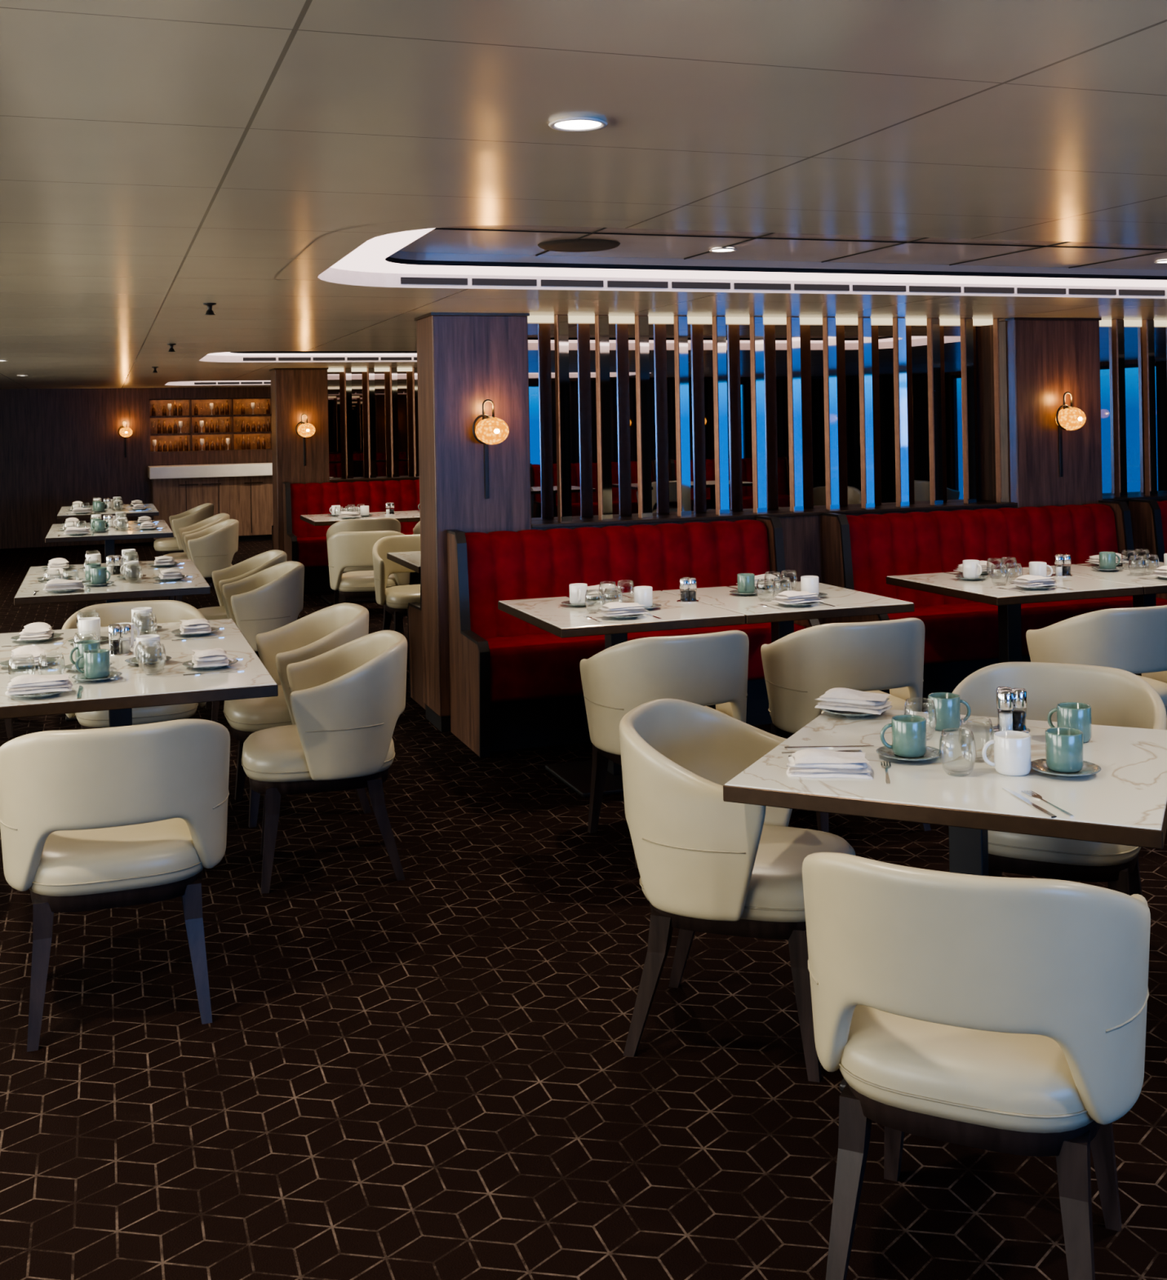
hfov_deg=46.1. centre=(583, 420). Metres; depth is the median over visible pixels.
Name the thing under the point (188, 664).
bread plate
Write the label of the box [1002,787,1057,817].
knife
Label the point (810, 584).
coffee mug
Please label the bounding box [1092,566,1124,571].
saucer
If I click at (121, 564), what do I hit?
coffee mug
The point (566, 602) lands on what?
saucer
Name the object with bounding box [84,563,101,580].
coffee mug
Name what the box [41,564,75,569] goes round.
bread plate
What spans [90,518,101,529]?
coffee mug
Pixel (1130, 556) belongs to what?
drinking glass
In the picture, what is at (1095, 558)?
folded napkin
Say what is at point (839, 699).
folded napkin
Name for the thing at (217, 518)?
dining chair
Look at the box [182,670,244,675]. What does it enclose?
fork
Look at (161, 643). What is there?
drinking glass
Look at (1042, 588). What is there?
bread plate
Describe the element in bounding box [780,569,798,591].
drinking glass
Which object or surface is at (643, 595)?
coffee mug
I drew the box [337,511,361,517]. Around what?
folded napkin
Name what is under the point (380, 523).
dining chair
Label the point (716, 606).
dining table
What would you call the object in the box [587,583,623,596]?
folded napkin
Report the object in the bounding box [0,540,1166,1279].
floor
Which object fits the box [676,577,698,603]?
salt
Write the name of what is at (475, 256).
coffer
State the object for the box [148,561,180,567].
bread plate
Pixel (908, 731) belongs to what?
coffee mug
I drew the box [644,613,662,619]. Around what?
knife
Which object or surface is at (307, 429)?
lamp
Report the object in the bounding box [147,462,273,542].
counter cabinet
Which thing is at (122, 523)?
coffee mug
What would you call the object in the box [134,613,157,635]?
drinking glass
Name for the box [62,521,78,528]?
folded napkin
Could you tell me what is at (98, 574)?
coffee mug
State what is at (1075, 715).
coffee mug
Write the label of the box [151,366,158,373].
sprinkler head
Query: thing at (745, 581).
coffee mug
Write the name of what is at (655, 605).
saucer
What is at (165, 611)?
dining chair
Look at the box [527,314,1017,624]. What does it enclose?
screen
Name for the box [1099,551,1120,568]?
coffee mug
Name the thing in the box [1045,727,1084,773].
coffee mug
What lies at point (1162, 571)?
folded napkin
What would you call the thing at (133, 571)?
coffee mug
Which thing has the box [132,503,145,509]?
folded napkin
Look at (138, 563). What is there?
drinking glass
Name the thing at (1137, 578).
fork
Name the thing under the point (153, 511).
dining table
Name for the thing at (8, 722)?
dining chair
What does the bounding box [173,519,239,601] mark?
dining chair
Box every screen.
[327,367,419,483]
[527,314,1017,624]
[1099,319,1166,506]
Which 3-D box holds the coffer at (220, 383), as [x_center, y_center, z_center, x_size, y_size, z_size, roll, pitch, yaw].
[-2.651,-0.573,18.362,5.940,0.118,2.160,-1,0,-19]
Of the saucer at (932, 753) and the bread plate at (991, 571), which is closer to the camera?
the saucer at (932, 753)
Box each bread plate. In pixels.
[0,657,56,668]
[10,632,61,642]
[10,691,65,698]
[36,575,72,581]
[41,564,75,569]
[45,588,80,592]
[65,533,88,535]
[73,511,91,514]
[129,507,148,510]
[136,526,159,529]
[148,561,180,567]
[153,574,188,581]
[171,626,219,636]
[182,657,238,669]
[341,516,359,519]
[587,595,618,599]
[604,613,644,619]
[755,585,777,589]
[777,601,819,607]
[821,708,885,717]
[959,570,995,574]
[1015,585,1056,590]
[1090,562,1126,566]
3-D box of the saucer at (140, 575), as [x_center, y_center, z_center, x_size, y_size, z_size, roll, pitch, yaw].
[-2.501,0.869,7.595,0.158,0.016,0.158,-1,0,-19]
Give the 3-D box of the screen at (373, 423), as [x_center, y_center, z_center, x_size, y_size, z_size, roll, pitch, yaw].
[-1.140,0.529,14.222,3.030,2.145,0.380,-1,0,-19]
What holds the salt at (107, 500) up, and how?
on the dining table at (153, 511)
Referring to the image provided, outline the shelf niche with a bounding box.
[149,397,271,452]
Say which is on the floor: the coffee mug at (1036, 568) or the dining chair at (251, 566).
the dining chair at (251, 566)
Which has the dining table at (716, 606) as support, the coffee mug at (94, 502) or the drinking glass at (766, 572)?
the drinking glass at (766, 572)
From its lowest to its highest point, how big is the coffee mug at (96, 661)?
0.088 m
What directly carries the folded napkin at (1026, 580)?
on the bread plate at (1042, 588)
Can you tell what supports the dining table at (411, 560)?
on the floor
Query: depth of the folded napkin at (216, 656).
4.68 m
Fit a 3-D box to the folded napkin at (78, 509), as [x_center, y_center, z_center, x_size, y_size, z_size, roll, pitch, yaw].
[-4.952,0.881,13.550,0.196,0.049,0.121,-1,0,-25]
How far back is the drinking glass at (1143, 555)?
6.91 m
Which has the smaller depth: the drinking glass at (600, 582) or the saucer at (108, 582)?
the drinking glass at (600, 582)
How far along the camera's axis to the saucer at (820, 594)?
6.28 m
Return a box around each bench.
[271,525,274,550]
[282,479,420,592]
[407,554,426,710]
[446,515,820,757]
[822,500,1166,708]
[1128,498,1166,562]
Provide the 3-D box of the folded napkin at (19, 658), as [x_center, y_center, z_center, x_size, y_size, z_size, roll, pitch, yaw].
[-1.959,0.825,4.839,0.121,0.049,0.196,-1,0,-23]
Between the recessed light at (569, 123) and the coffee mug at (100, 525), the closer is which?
the recessed light at (569, 123)
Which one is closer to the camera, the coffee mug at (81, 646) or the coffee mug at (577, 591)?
the coffee mug at (81, 646)
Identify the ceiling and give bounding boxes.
[0,0,1166,389]
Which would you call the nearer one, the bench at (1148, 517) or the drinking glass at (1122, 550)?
the drinking glass at (1122, 550)
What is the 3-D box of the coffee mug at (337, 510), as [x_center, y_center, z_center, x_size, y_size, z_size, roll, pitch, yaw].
[-2.266,0.821,12.512,0.100,0.088,0.082,-1,0,-10]
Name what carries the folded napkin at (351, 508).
on the bread plate
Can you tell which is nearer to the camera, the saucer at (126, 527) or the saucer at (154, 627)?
the saucer at (154, 627)
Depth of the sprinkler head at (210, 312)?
6.24 m
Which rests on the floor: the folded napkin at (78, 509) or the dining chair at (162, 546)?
the dining chair at (162, 546)
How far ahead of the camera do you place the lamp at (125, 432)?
18.84 m
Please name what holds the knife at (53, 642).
on the dining table at (132, 689)
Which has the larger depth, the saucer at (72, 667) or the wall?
the wall
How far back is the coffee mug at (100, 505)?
13.76 m
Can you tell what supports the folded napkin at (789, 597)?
on the bread plate at (806, 604)
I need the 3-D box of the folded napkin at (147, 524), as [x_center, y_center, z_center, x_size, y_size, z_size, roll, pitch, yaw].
[-3.578,0.856,11.266,0.121,0.049,0.196,-1,0,-16]
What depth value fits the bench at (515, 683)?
6.93 m
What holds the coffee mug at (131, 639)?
on the dining table at (132, 689)
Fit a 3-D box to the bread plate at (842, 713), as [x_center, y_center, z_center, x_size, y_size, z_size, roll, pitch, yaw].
[0.752,0.807,3.820,0.188,0.017,0.188,-1,0,-19]
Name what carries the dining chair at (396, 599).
on the floor
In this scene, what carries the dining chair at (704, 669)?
on the floor
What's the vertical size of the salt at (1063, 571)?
0.110 m
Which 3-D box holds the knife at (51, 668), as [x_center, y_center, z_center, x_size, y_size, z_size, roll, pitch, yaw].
[-1.926,0.865,4.724,0.225,0.003,0.014,-1,0,-17]
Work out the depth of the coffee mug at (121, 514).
12.08 m
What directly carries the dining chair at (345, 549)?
on the floor
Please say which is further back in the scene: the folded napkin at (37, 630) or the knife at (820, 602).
the knife at (820, 602)
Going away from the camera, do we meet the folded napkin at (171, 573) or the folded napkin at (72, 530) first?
the folded napkin at (171, 573)
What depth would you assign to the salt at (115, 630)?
5.05 m
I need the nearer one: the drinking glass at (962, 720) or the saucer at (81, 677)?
the drinking glass at (962, 720)
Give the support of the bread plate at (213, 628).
on the dining table at (132, 689)
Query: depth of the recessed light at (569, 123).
2.59 m
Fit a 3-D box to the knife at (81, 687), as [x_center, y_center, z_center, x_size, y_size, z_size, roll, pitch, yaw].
[-1.591,0.859,4.335,0.014,0.003,0.225,-1,0,-18]
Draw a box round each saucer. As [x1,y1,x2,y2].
[63,662,111,671]
[67,635,109,643]
[71,671,122,682]
[78,577,107,582]
[83,581,114,586]
[90,529,110,533]
[111,526,131,529]
[116,574,146,579]
[124,655,171,665]
[133,625,162,633]
[561,600,596,607]
[643,603,662,609]
[729,589,763,595]
[817,592,827,597]
[875,744,943,762]
[955,574,987,580]
[1031,758,1101,777]
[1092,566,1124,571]
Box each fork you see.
[152,581,189,583]
[171,636,224,641]
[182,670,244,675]
[583,615,602,622]
[757,604,782,609]
[782,750,862,754]
[880,761,891,784]
[995,587,1026,592]
[1021,790,1074,817]
[1137,577,1166,582]
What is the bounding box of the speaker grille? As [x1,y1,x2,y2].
[537,239,620,252]
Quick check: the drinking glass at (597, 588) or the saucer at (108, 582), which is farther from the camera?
the saucer at (108, 582)
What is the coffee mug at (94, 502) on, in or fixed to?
on the saucer
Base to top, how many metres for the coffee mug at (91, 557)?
0.088 m
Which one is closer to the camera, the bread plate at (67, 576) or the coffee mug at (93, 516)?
the bread plate at (67, 576)
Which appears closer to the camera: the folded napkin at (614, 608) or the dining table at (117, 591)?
the folded napkin at (614, 608)
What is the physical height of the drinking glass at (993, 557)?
0.098 m
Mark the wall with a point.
(60, 447)
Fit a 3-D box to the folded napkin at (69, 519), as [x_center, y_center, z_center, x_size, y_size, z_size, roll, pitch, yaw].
[-4.449,0.872,11.935,0.121,0.049,0.196,-1,0,-21]
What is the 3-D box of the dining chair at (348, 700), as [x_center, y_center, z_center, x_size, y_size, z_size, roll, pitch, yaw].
[-0.922,1.192,4.915,0.593,0.811,0.615,-1,0,-13]
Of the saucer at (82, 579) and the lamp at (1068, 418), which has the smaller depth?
the saucer at (82, 579)
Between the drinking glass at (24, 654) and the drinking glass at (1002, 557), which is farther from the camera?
the drinking glass at (1002, 557)
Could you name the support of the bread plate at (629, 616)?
on the dining table at (716, 606)
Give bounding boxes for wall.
[0,386,272,548]
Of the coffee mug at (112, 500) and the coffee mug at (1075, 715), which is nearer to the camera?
the coffee mug at (1075, 715)
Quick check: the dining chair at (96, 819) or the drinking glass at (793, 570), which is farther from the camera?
the drinking glass at (793, 570)
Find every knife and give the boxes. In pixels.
[0,668,59,673]
[1,642,63,647]
[76,685,83,699]
[177,657,243,663]
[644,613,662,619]
[784,745,874,749]
[818,601,835,607]
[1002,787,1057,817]
[1055,586,1074,590]
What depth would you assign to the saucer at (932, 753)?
3.30 m
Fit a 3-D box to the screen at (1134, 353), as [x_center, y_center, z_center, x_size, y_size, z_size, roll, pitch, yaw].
[4.543,0.422,9.063,3.040,2.145,0.380,-1,0,-19]
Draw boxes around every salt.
[102,497,112,509]
[102,514,115,528]
[106,555,121,575]
[108,623,133,656]
[384,502,395,515]
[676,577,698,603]
[991,686,1030,733]
[1052,553,1072,577]
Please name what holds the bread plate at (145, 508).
on the dining table at (153, 511)
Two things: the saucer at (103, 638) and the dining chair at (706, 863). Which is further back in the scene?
the saucer at (103, 638)
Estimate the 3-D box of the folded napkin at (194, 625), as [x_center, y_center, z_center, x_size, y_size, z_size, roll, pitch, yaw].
[-1.558,0.818,5.510,0.121,0.049,0.196,-1,0,-18]
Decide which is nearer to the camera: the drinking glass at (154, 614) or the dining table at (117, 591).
the drinking glass at (154, 614)
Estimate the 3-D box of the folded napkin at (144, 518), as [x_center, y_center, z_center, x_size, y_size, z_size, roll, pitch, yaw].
[-3.843,0.861,12.021,0.121,0.049,0.196,-1,0,-19]
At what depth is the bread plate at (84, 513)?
13.49 m
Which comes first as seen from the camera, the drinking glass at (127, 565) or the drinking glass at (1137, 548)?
the drinking glass at (1137, 548)
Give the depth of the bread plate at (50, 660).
4.80 m
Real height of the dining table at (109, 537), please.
0.750 m
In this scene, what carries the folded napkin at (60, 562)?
on the bread plate at (70, 566)
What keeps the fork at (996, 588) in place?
on the dining table at (1087, 582)
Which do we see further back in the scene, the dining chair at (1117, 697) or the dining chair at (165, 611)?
the dining chair at (165, 611)
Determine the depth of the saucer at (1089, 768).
3.13 m
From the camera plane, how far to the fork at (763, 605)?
6.01 m
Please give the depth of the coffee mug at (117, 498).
14.82 m
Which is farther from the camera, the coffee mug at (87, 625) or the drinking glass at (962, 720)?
the coffee mug at (87, 625)
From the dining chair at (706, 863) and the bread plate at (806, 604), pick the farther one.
the bread plate at (806, 604)
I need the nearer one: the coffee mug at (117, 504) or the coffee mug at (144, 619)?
the coffee mug at (144, 619)
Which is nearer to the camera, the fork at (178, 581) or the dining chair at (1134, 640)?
the dining chair at (1134, 640)
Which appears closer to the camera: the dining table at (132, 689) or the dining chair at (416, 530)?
the dining table at (132, 689)
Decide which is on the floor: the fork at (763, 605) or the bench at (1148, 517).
the bench at (1148, 517)
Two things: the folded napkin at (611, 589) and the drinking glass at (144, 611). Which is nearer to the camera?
the drinking glass at (144, 611)
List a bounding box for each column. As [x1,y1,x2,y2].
[269,368,329,551]
[414,311,531,732]
[990,317,1102,508]
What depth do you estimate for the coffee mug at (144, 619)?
5.57 m
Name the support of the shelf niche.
attached to the wall
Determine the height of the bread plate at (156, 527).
0.017 m
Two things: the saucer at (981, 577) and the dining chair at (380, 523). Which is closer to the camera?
the saucer at (981, 577)
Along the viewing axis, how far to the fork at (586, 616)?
5.73 m
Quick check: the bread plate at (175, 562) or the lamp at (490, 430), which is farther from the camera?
the bread plate at (175, 562)
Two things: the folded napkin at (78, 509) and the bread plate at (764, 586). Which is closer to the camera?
the bread plate at (764, 586)
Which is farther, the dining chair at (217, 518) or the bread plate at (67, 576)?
the dining chair at (217, 518)
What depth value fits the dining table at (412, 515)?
12.27 m
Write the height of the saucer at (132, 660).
0.016 m
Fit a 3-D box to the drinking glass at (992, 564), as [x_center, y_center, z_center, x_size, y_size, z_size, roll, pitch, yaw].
[2.001,0.744,6.600,0.084,0.098,0.084,-1,0,-19]
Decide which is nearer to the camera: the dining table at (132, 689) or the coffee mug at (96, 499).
the dining table at (132, 689)
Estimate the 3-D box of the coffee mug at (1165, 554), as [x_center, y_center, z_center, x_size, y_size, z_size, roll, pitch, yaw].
[2.996,0.722,6.960,0.100,0.088,0.082,-1,0,-17]
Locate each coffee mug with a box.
[69,640,100,668]
[75,648,110,679]
[78,617,100,640]
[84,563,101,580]
[86,553,101,564]
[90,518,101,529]
[90,566,110,584]
[91,514,101,519]
[93,497,101,501]
[93,501,101,509]
[94,520,109,531]
[96,502,107,511]
[105,499,113,507]
[106,515,116,526]
[108,555,123,571]
[111,622,139,648]
[113,496,120,500]
[113,500,122,508]
[113,517,127,528]
[115,511,125,519]
[120,560,139,577]
[121,548,136,562]
[131,607,152,631]
[133,634,160,662]
[329,505,340,515]
[360,505,368,515]
[569,582,587,604]
[634,586,653,607]
[737,573,755,593]
[800,575,819,595]
[880,715,927,758]
[928,692,971,731]
[963,560,982,577]
[982,730,1031,776]
[1029,561,1053,577]
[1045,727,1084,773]
[1047,702,1092,742]
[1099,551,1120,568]
[1164,553,1166,565]
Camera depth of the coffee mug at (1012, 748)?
3.13 m
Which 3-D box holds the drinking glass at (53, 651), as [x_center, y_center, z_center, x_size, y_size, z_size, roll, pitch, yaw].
[-1.745,0.814,4.501,0.084,0.098,0.084,-1,0,-19]
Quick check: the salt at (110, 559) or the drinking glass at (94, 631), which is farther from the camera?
the salt at (110, 559)
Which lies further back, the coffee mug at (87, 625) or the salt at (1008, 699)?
the coffee mug at (87, 625)
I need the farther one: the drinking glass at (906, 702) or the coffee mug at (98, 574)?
the coffee mug at (98, 574)
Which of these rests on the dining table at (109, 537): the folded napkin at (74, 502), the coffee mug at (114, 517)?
the coffee mug at (114, 517)
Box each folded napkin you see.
[4,674,72,695]
[9,644,47,666]
[17,622,54,640]
[41,567,67,579]
[43,578,84,590]
[47,557,69,568]
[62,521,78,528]
[63,526,90,533]
[65,517,79,524]
[70,503,82,509]
[71,506,92,512]
[72,501,84,506]
[130,499,142,504]
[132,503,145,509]
[137,515,152,522]
[139,521,155,528]
[154,555,174,564]
[158,568,182,578]
[179,618,211,634]
[191,648,229,667]
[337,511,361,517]
[340,506,359,512]
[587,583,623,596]
[596,601,650,616]
[755,573,783,586]
[771,590,824,604]
[786,748,873,779]
[814,687,892,715]
[953,560,999,572]
[1010,574,1061,587]
[1086,552,1130,564]
[1150,565,1166,577]
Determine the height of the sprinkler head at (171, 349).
0.054 m
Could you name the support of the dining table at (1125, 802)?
on the floor
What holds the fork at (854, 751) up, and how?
on the dining table at (1125, 802)
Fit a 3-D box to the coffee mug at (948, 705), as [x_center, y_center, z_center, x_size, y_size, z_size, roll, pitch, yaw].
[0.958,0.768,3.619,0.100,0.088,0.082,-1,0,-33]
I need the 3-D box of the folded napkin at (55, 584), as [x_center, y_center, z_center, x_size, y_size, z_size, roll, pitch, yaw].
[-2.670,0.839,7.048,0.196,0.049,0.121,-1,0,-16]
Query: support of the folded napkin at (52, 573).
on the bread plate at (67, 576)
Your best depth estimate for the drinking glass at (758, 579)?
6.18 m
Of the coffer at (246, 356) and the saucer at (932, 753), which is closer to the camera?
the saucer at (932, 753)
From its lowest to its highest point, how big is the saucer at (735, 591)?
0.016 m
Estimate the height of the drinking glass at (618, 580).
0.098 m
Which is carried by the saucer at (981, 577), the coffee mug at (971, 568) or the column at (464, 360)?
the coffee mug at (971, 568)
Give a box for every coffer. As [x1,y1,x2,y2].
[151,380,271,386]
[179,350,417,363]
[274,217,1166,302]
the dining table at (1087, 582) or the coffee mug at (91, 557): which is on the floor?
the dining table at (1087, 582)
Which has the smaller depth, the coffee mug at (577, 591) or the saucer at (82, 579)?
the coffee mug at (577, 591)
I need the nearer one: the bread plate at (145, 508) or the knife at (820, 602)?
the knife at (820, 602)
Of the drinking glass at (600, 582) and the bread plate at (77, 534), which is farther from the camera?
the bread plate at (77, 534)
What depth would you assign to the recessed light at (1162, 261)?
6.26 m
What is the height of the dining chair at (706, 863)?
0.811 m
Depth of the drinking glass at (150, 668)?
4.71 m
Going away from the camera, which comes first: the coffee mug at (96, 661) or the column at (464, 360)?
the coffee mug at (96, 661)
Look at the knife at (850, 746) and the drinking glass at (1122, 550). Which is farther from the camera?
the drinking glass at (1122, 550)
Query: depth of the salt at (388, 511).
12.58 m
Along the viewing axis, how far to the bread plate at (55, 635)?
5.38 m
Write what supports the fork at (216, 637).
on the dining table at (132, 689)
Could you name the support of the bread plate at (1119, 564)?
on the dining table at (1087, 582)
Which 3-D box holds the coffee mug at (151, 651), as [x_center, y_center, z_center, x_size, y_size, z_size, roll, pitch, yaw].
[-1.537,0.807,4.840,0.082,0.088,0.100,-1,0,-10]
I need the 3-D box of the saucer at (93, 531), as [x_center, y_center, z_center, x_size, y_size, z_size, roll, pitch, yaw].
[-3.897,0.895,11.058,0.158,0.016,0.158,-1,0,-19]
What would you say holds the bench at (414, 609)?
on the floor
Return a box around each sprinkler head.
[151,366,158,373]
[167,343,176,351]
[203,302,216,315]
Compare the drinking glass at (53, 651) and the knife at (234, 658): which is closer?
the drinking glass at (53, 651)
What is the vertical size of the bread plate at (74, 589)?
0.017 m
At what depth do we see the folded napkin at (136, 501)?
14.69 m
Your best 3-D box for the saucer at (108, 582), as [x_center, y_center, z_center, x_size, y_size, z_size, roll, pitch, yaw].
[-2.576,0.871,7.293,0.158,0.016,0.158,-1,0,-19]
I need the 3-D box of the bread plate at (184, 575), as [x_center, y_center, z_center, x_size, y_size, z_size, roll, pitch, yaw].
[-2.256,0.864,7.501,0.188,0.017,0.188,-1,0,-19]
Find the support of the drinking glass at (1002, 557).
on the dining table at (1087, 582)
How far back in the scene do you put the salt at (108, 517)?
11.55 m
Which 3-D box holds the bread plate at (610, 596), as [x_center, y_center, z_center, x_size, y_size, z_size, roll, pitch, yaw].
[0.073,0.820,6.389,0.188,0.017,0.188,-1,0,-19]
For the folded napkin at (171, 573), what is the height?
0.049 m
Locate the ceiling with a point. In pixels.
(161, 160)
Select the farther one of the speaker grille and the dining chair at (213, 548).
the dining chair at (213, 548)
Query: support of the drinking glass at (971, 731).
on the dining table at (1125, 802)
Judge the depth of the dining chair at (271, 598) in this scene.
7.37 m
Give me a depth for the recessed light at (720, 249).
5.52 m
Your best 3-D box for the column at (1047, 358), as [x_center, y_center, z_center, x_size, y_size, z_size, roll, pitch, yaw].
[2.817,0.455,8.457,0.636,2.145,0.396,-1,0,-19]
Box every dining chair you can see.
[0,719,230,1052]
[4,717,17,737]
[62,600,206,728]
[153,502,213,586]
[163,513,230,599]
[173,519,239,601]
[197,549,286,620]
[205,560,304,722]
[223,602,371,827]
[241,630,407,893]
[326,517,400,605]
[327,530,409,632]
[372,533,420,633]
[413,520,420,534]
[579,630,749,868]
[619,698,855,1082]
[760,617,931,832]
[802,852,1151,1279]
[952,662,1166,895]
[1026,604,1166,714]
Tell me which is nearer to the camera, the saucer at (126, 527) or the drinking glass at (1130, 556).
the drinking glass at (1130, 556)
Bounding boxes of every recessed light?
[548,116,607,131]
[709,247,737,252]
[1155,259,1166,263]
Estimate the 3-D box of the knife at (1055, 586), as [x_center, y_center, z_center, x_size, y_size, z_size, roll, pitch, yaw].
[2.237,0.787,6.473,0.014,0.003,0.225,-1,0,-17]
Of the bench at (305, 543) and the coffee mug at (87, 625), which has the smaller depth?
the coffee mug at (87, 625)
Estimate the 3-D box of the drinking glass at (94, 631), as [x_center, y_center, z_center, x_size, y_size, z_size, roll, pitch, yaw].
[-1.800,0.815,4.959,0.084,0.098,0.084,-1,0,-19]
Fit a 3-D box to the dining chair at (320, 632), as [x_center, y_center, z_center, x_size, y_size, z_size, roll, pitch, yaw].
[-1.187,1.197,5.701,0.593,0.811,0.615,-1,0,-21]
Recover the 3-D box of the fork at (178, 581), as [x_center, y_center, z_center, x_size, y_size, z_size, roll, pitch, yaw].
[-2.211,0.871,7.374,0.198,0.002,0.023,-1,0,-20]
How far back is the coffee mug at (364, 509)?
12.34 m
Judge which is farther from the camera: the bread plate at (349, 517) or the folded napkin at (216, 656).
the bread plate at (349, 517)
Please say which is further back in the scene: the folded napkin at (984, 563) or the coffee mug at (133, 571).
the coffee mug at (133, 571)
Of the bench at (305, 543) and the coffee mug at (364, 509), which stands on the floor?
the bench at (305, 543)
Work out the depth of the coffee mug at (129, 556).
8.32 m
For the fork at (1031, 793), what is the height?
0.002 m
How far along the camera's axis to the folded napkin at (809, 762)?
3.16 m
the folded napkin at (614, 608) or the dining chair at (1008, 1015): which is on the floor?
the dining chair at (1008, 1015)
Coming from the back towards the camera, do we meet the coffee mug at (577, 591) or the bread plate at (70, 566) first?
the bread plate at (70, 566)
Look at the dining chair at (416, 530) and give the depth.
11.61 m
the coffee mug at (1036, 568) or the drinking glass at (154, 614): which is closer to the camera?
the drinking glass at (154, 614)
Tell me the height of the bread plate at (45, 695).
0.017 m
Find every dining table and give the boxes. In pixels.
[0,618,278,727]
[13,559,210,720]
[44,520,173,563]
[57,503,159,551]
[300,510,420,604]
[386,551,421,573]
[497,581,915,797]
[723,709,1166,1092]
[886,560,1166,675]
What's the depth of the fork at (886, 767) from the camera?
3.21 m
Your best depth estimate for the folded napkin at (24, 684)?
4.27 m
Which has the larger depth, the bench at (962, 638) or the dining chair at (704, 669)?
the bench at (962, 638)
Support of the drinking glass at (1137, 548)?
on the dining table at (1087, 582)
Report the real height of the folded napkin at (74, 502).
0.049 m
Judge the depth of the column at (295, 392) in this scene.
13.45 m
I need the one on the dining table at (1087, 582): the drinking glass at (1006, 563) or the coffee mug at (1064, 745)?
the drinking glass at (1006, 563)
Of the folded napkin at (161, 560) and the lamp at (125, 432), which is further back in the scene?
the lamp at (125, 432)
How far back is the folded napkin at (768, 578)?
6.63 m
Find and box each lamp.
[118,420,132,457]
[295,413,315,466]
[472,399,509,498]
[1055,391,1086,476]
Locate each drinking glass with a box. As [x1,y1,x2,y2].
[8,653,35,681]
[37,651,65,674]
[73,631,97,653]
[124,563,140,582]
[126,564,142,583]
[132,610,154,636]
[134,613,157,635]
[136,640,162,671]
[140,643,166,675]
[585,588,604,613]
[598,582,617,604]
[616,580,634,602]
[756,578,775,601]
[764,572,782,593]
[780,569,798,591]
[903,697,937,740]
[938,728,977,777]
[958,715,994,762]
[986,557,1004,578]
[990,564,1008,585]
[1000,557,1017,577]
[1004,563,1022,584]
[1120,550,1138,569]
[1128,555,1146,576]
[1133,548,1151,568]
[1142,555,1159,574]
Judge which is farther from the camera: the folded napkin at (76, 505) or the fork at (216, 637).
the folded napkin at (76, 505)

